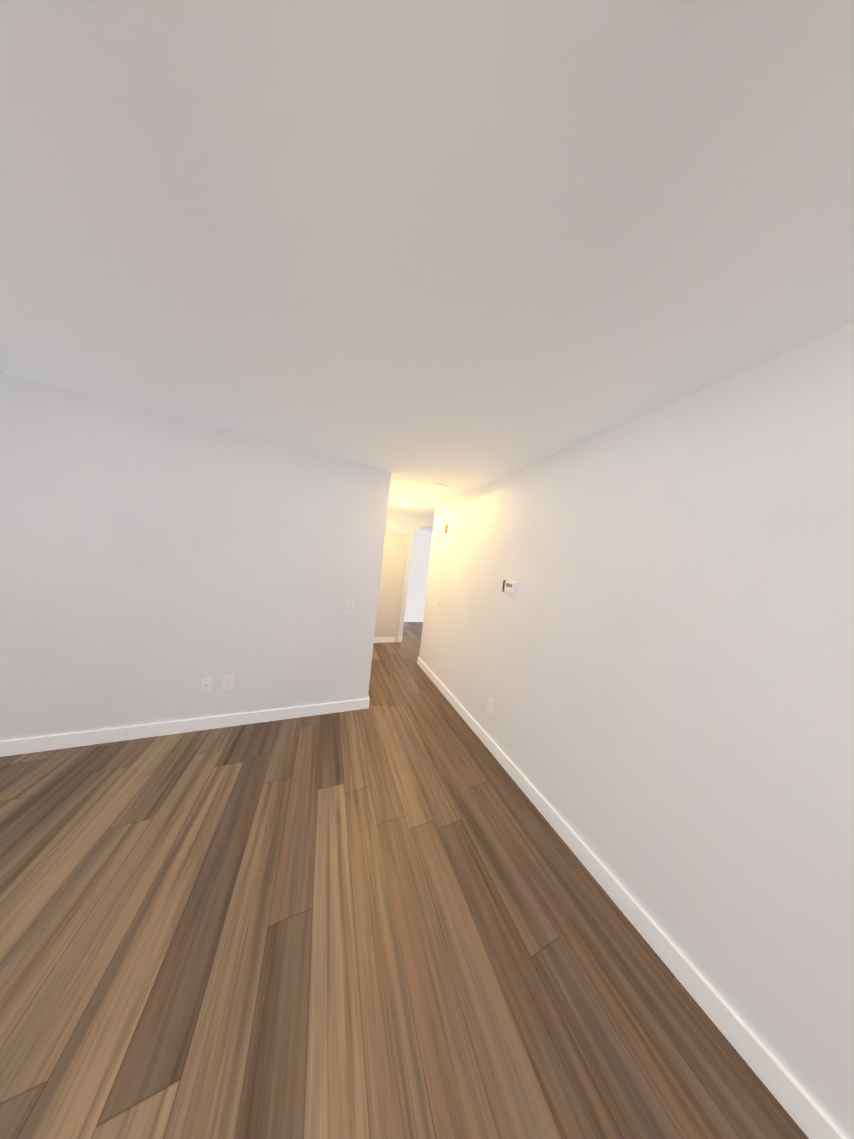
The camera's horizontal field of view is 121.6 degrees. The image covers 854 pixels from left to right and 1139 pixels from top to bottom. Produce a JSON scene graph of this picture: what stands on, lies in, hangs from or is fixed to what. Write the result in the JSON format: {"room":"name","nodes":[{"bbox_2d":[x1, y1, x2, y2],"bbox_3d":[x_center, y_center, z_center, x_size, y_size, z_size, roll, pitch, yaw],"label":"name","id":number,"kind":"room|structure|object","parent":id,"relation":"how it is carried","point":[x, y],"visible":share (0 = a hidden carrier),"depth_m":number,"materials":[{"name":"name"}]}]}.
{"room":"empty living room","nodes":[
{"label":"empty living room","id":0,"kind":"room"},
{"bbox_2d":[0,371,390,740],"bbox_3d":[-2.075,0.041,2.837,2.635,2.440,1.950,6,1,-23],"label":"wall","id":1,"kind":"structure","parent":0,"point":[156,566],"depth_m":1.82,"materials":[{"name":"paint"}]},
{"bbox_2d":[0,698,368,756],"bbox_3d":[-1.815,1.262,1.956,2.651,0.100,0.016,6,1,-23],"label":"baseboard","id":2,"kind":"structure","parent":1,"relation":"attached to","point":[45,743],"depth_m":1.85,"materials":[{"name":"white wood"}]},
{"bbox_2d":[200,678,212,692],"bbox_3d":[-1.795,0.943,1.943,0.072,0.117,0.016,6,1,-23],"label":"outlet plate","id":3,"kind":"object","parent":1,"relation":"attached to","point":[206,684],"visible":1,"depth_m":1.95,"materials":[{"name":"white plastic"}]},
{"bbox_2d":[222,675,233,689],"bbox_3d":[-1.666,0.947,2.002,0.072,0.117,0.007,6,1,-23],"label":"outlet","id":4,"kind":"object","parent":1,"relation":"attached to","point":[228,681],"visible":1,"depth_m":2.00,"materials":[{"name":"white plastic"}]},
{"bbox_2d":[345,600,353,612],"bbox_3d":[-0.759,0.363,2.341,0.072,0.117,0.010,6,1,-23],"label":"switch plate","id":5,"kind":"object","parent":1,"relation":"attached to","point":[349,606],"visible":1,"depth_m":2.34,"materials":[{"name":"white plastic"}]},
{"bbox_2d":[0,622,808,1138],"bbox_3d":[0.968,1.672,1.524,8.400,0.100,10.600,6,1,-23],"label":"floor","id":6,"kind":"structure","parent":0,"point":[392,912],"depth_m":0.92,"materials":[{"name":"brown wood"}]},
{"bbox_2d":[385,511,433,636],"bbox_3d":[0.068,0.235,4.877,2.913,2.440,0.140,6,1,-23],"label":"wall","id":7,"kind":"structure","parent":0,"point":[403,523],"depth_m":4.59,"materials":[{"name":"paint"}]},
{"bbox_2d":[374,637,402,642],"bbox_3d":[-0.922,1.313,4.448,0.963,0.100,0.016,6,1,-23],"label":"baseboard","id":8,"kind":"structure","parent":7,"relation":"attached to","point":[383,639],"depth_m":4.50,"materials":[{"name":"white wood"}]},
{"bbox_2d":[374,530,408,641],"bbox_3d":[-0.841,0.321,4.392,0.860,2.090,0.060,6,1,-23],"label":"hall door","id":9,"kind":"structure","parent":7,"relation":"in","point":[393,567],"depth_m":4.48,"materials":[{"name":"white wood"}]},
{"bbox_2d":[404,529,432,621],"bbox_3d":[-0.481,0.149,6.276,3.150,2.440,0.150,6,1,-23],"label":"wall","id":10,"kind":"structure","parent":0,"point":[418,574],"depth_m":6.30,"materials":[{"name":"white paint"}]},
{"bbox_2d":[0,0,853,531],"bbox_3d":[1.242,-0.853,1.477,8.400,0.100,10.600,6,1,-23],"label":"ceiling","id":11,"kind":"structure","parent":0,"point":[458,248],"depth_m":0.61,"materials":[{"name":"paint"}]},
{"bbox_2d":[399,501,411,504],"bbox_3d":[-0.326,-1.009,3.644,0.190,0.006,0.190,6,1,-23],"label":"recessed light","id":12,"kind":"object","parent":11,"relation":"in","point":[405,503],"visible":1,"depth_m":3.62,"materials":[{"name":"white"}]},
{"bbox_2d":[433,483,446,487],"bbox_3d":[0.145,-0.936,2.675,0.150,0.015,0.150,6,1,-23],"label":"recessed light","id":13,"kind":"object","parent":11,"relation":"in","point":[439,485],"visible":1,"depth_m":2.65,"materials":[{"name":"white"}]},
{"bbox_2d":[419,322,853,1138],"bbox_3d":[1.496,0.472,0.405,0.240,2.440,7.225,6,1,-23],"label":"wall","id":14,"kind":"structure","parent":0,"point":[653,656],"depth_m":0.97,"materials":[{"name":"paint"}]},
{"bbox_2d":[487,697,493,713],"bbox_3d":[0.561,1.204,2.116,0.007,0.117,0.072,6,1,-23],"label":"electrical outlet plate","id":15,"kind":"object","parent":14,"relation":"attached to","point":[490,705],"visible":1,"depth_m":2.11,"materials":[{"name":"white plastic"}]},
{"bbox_2d":[502,580,515,592],"bbox_3d":[0.692,0.148,2.034,0.027,0.100,0.143,6,1,-23],"label":"thermostat","id":16,"kind":"object","parent":14,"relation":"attached to","point":[509,587],"visible":1,"depth_m":2.01,"materials":[{"name":"white plastic"}]},
{"bbox_2d":[417,657,846,1138],"bbox_3d":[0.503,1.509,2.175,0.016,0.100,3.354,6,1,-23],"label":"baseboard","id":17,"kind":"structure","parent":14,"relation":"attached to","point":[807,1114],"depth_m":0.93,"materials":[{"name":"white wood"}]}
]}

